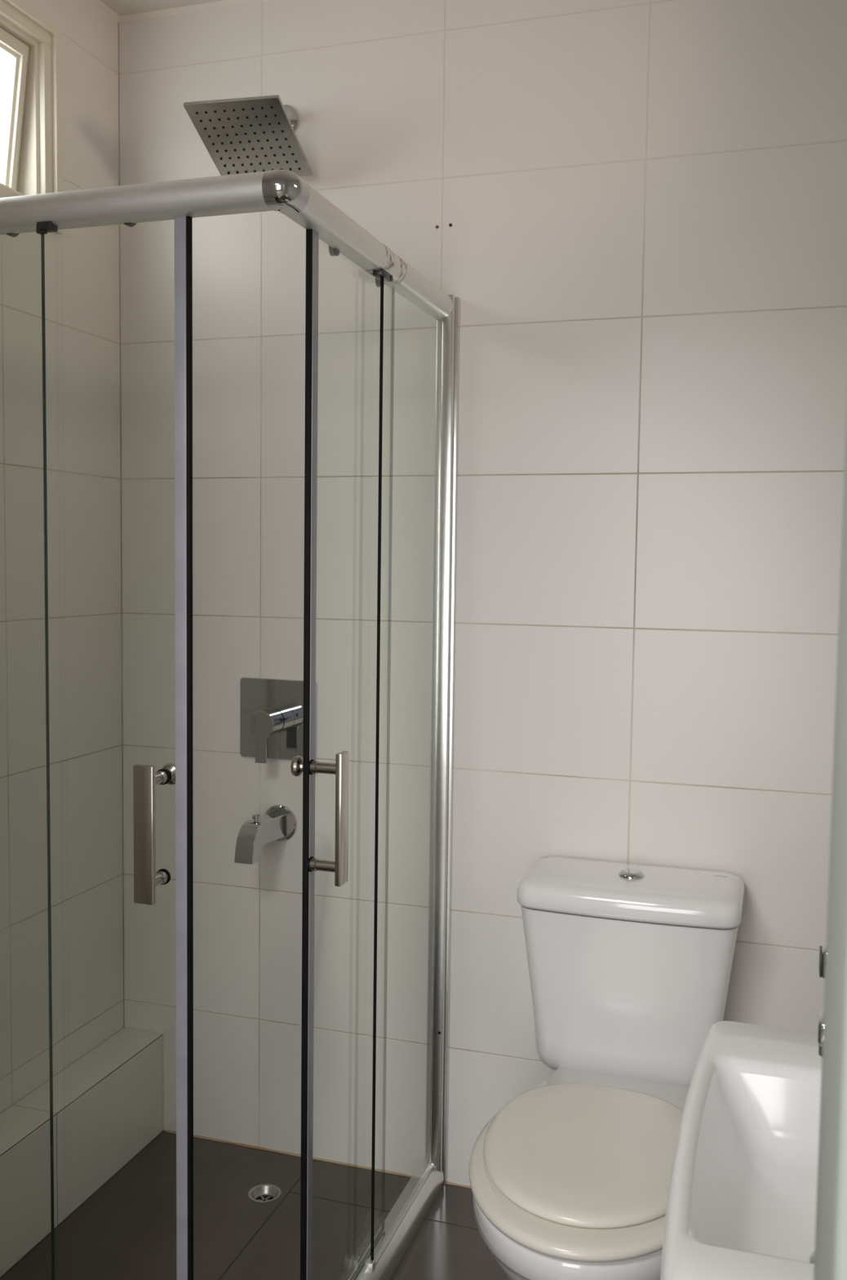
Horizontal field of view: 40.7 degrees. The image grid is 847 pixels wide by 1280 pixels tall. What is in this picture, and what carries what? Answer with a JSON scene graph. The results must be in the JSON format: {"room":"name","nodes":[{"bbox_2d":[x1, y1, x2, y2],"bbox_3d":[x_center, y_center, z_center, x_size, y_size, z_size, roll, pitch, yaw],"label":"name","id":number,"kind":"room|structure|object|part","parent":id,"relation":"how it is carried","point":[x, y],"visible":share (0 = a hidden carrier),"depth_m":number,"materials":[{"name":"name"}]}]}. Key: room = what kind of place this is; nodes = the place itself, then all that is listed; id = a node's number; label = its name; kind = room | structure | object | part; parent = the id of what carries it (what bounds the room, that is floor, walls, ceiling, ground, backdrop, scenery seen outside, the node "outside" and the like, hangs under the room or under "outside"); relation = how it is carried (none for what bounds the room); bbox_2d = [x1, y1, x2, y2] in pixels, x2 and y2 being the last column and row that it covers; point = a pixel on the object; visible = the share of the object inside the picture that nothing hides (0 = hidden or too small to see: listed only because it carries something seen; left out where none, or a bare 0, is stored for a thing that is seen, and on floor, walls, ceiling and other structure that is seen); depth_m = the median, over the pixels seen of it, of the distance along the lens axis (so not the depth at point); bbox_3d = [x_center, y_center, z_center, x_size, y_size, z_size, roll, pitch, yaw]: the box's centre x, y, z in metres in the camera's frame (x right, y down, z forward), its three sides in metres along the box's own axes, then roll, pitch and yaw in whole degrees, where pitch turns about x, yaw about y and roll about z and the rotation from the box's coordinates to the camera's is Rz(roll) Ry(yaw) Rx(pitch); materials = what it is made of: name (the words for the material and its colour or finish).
{"room":"bathroom","nodes":[
{"label":"bathroom","id":0,"kind":"room"},
{"bbox_2d":[0,0,123,1113],"bbox_3d":[-1.030,-0.064,1.726,0.120,2.720,1.870,2,4,18],"label":"wall","id":1,"kind":"structure","parent":0,"point":[82,308],"depth_m":2.39,"materials":[{"name":"white tile"}]},
{"bbox_2d":[0,0,62,234],"bbox_3d":[-0.875,-1.013,2.028,0.096,0.406,0.636,2,4,18],"label":"window","id":2,"kind":"structure","parent":1,"relation":"in","point":[31,157],"depth_m":2.27,"materials":[{"name":"beige paint"}]},
{"bbox_3d":[-0.892,-1.002,2.034,0.037,0.259,0.456,2,4,18],"label":"pane","id":3,"kind":"part","parent":2,"relation":"part of","materials":[{"name":"glass"}]},
{"bbox_3d":[-0.888,-1.002,2.033,0.069,0.320,0.516,2,4,18],"label":"sash","id":4,"kind":"part","parent":2,"relation":"part of","materials":[{"name":"beige paint"}]},
{"bbox_2d":[0,1027,163,1276],"bbox_3d":[-0.920,1.077,1.829,0.105,0.232,1.750,2,4,18],"label":"shower bench","id":5,"kind":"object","parent":1,"relation":"attached to","point":[108,1104],"depth_m":2.34,"materials":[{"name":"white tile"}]},
{"bbox_2d":[100,0,223,16],"bbox_3d":[-0.093,-1.333,1.406,2.015,0.100,1.990,2,4,18],"label":"ceiling","id":6,"kind":"structure","parent":0,"point":[121,7],"depth_m":2.44,"materials":[{"name":"white paint"}]},
{"bbox_2d":[0,1130,509,1279],"bbox_3d":[-0.108,1.267,1.643,2.015,0.100,1.870,2,4,18],"label":"floor","id":7,"kind":"structure","parent":0,"point":[126,1229],"depth_m":2.28,"materials":[{"name":"tile"}]},
{"bbox_2d":[0,169,460,1279],"bbox_3d":[-0.432,0.246,2.100,0.812,1.866,0.832,2,4,18],"label":"shower enclosure","id":8,"kind":"object","parent":7,"relation":"on","point":[283,191],"visible":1,"depth_m":1.75,"materials":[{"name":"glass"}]},
{"bbox_3d":[-0.749,0.254,1.808,0.362,1.778,0.008,2,4,18],"label":"fixed panel","id":9,"kind":"part","parent":8,"relation":"part of","materials":[{"name":"clear glass"}]},
{"bbox_3d":[-0.567,-0.639,1.697,0.742,0.047,0.040,2,4,18],"label":"rail","id":10,"kind":"part","parent":8,"relation":"part of","materials":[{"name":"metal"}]},
{"bbox_3d":[-0.395,0.281,1.698,0.033,0.204,0.086,2,4,18],"label":"door handle","id":11,"kind":"part","parent":8,"relation":"part of","materials":[{"name":"silver metal"}]},
{"bbox_3d":[-0.161,0.272,1.758,0.086,0.204,0.033,2,4,18],"label":"door handle","id":12,"kind":"part","parent":8,"relation":"part of","materials":[{"name":"silver metal"}]},
{"bbox_3d":[-0.068,-0.651,1.960,0.040,0.047,0.758,2,4,18],"label":"rail","id":13,"kind":"part","parent":8,"relation":"part of","materials":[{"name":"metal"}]},
{"bbox_3d":[-0.123,0.249,1.936,0.006,1.774,0.372,2,4,18],"label":"sliding door","id":14,"kind":"part","parent":8,"relation":"part of","materials":[{"name":"clear glass"}]},
{"bbox_3d":[-0.093,1.158,2.082,0.050,0.058,0.766,2,4,18],"label":"rail","id":15,"kind":"part","parent":8,"relation":"part of","materials":[{"name":"metal"}]},
{"bbox_3d":[-0.021,0.237,2.187,0.006,1.778,0.395,2,4,18],"label":"fixed panel","id":16,"kind":"part","parent":8,"relation":"part of","materials":[{"name":"clear glass"}]},
{"bbox_2d":[248,1183,280,1202],"bbox_3d":[-0.334,1.171,2.396,0.069,0.022,0.069,2,4,18],"label":"floor drain","id":17,"kind":"object","parent":7,"relation":"in","point":[266,1193],"visible":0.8,"depth_m":2.41,"materials":[{"name":"metal"}]},
{"bbox_2d":[468,856,745,1279],"bbox_3d":[0.304,0.828,1.916,0.406,0.747,0.793,2,4,18],"label":"toilet","id":18,"kind":"object","parent":7,"relation":"on","point":[630,965],"visible":0.88,"depth_m":2.03,"materials":[{"name":"white ceramic"}]},
{"bbox_3d":[0.256,0.814,1.754,0.376,0.022,0.458,2,4,18],"label":"seat","id":19,"kind":"part","parent":18,"relation":"part of","materials":[{"name":"beige plastic"}]},
{"bbox_3d":[0.303,1.009,1.922,0.367,0.386,0.758,2,4,18],"label":"bowl","id":20,"kind":"part","parent":18,"relation":"part of","materials":[{"name":"white ceramic"}]},
{"bbox_3d":[0.264,0.790,1.775,0.341,0.021,0.417,2,4,18],"label":"seat lid","id":21,"kind":"part","parent":18,"relation":"part of","materials":[{"name":"beige plastic"}]},
{"bbox_3d":[0.394,0.471,2.156,0.406,0.049,0.238,2,4,18],"label":"cistern lid","id":22,"kind":"part","parent":18,"relation":"part of","materials":[{"name":"white ceramic"}]},
{"bbox_2d":[118,0,846,1186],"bbox_3d":[0.175,-0.094,2.384,2.015,2.720,0.121,2,4,18],"label":"wall","id":23,"kind":"structure","parent":0,"point":[635,211],"depth_m":2.32,"materials":[{"name":"white tile"}]},
{"bbox_2d":[90,0,267,22],"bbox_3d":[-0.094,-1.279,1.409,1.775,0.009,1.750,2,4,18],"label":"trim","id":24,"kind":"structure","parent":23,"relation":"attached to","point":[99,3],"depth_m":2.46,"materials":[{"name":"white paint"}]},
{"bbox_2d":[183,94,312,176],"bbox_3d":[-0.338,-1.034,2.297,0.207,0.169,0.242,2,4,18],"label":"shower","id":25,"kind":"object","parent":23,"relation":"attached to","point":[257,134],"visible":0.98,"depth_m":2.26,"materials":[{"name":"silver metal"}]},
{"bbox_2d":[234,804,297,864],"bbox_3d":[-0.343,0.410,2.425,0.080,0.090,0.180,2,4,18],"label":"spout","id":26,"kind":"object","parent":23,"relation":"attached to","point":[278,823],"visible":1,"depth_m":2.39,"materials":[{"name":"silver metal"}]},
{"bbox_3d":[-0.351,0.376,2.395,0.017,0.020,0.018,2,4,18],"label":"diverter knob","id":27,"kind":"part","parent":26,"relation":"part of","materials":[{"name":"silver metal"}]},
{"bbox_2d":[240,677,317,763],"bbox_3d":[-0.330,0.175,2.453,0.183,0.176,0.090,2,4,18],"label":"shower mixer","id":28,"kind":"object","parent":23,"relation":"attached to","point":[272,709],"visible":0.96,"depth_m":2.48,"materials":[{"name":"silver metal"}]},
{"bbox_3d":[-0.336,0.204,2.438,0.057,0.112,0.054,2,4,18],"label":"lever","id":29,"kind":"part","parent":28,"relation":"part of","materials":[{"name":"silver metal"}]},
{"bbox_3d":[-0.396,0.022,0.605,2.015,2.720,0.116,2,4,18],"label":"wall","id":30,"kind":"structure","parent":0,"visible":0},
{"bbox_2d":[813,415,846,1279],"bbox_3d":[-0.273,0.237,0.566,0.928,2.100,0.150,2,4,18],"label":"door","id":31,"kind":"structure","parent":30,"relation":"in","point":[831,1232],"depth_m":0.41,"materials":[{"name":"grey paint"}]},
{"bbox_2d":[817,942,826,1057],"bbox_3d":[0.453,0.358,0.957,0.233,0.182,0.054,2,4,18],"label":"tap","id":32,"kind":"object","parent":31,"relation":"part of","point":[823,949],"visible":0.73,"depth_m":0.98,"materials":[{"name":"silver metal"}]},
{"bbox_3d":[0.440,0.346,0.960,0.206,0.034,0.032,2,4,18],"label":"spout","id":33,"kind":"part","parent":32,"relation":"part of","materials":[{"name":"silver metal"}]},
{"bbox_3d":[0.452,0.281,0.952,0.227,0.026,0.028,2,4,18],"label":"lever","id":34,"kind":"part","parent":32,"relation":"part of","materials":[{"name":"silver metal"}]},
{"bbox_3d":[0.774,-0.001,1.151,0.120,2.720,1.870,2,4,18],"label":"wall","id":35,"kind":"structure","parent":0,"visible":0},
{"bbox_2d":[165,1129,471,1188],"bbox_3d":[0.194,1.166,2.395,1.663,0.005,0.005,2,4,18],"label":"trim","id":36,"kind":"structure","parent":35,"relation":"attached to","point":[166,1131],"depth_m":2.54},
{"bbox_2d":[661,1021,822,1279],"bbox_3d":[0.422,0.538,0.978,0.407,0.180,0.544,2,4,18],"label":"basin","id":37,"kind":"object","parent":35,"relation":"attached to","point":[742,1201],"visible":0.78,"depth_m":1.09,"materials":[{"name":"white ceramic"}]}
]}

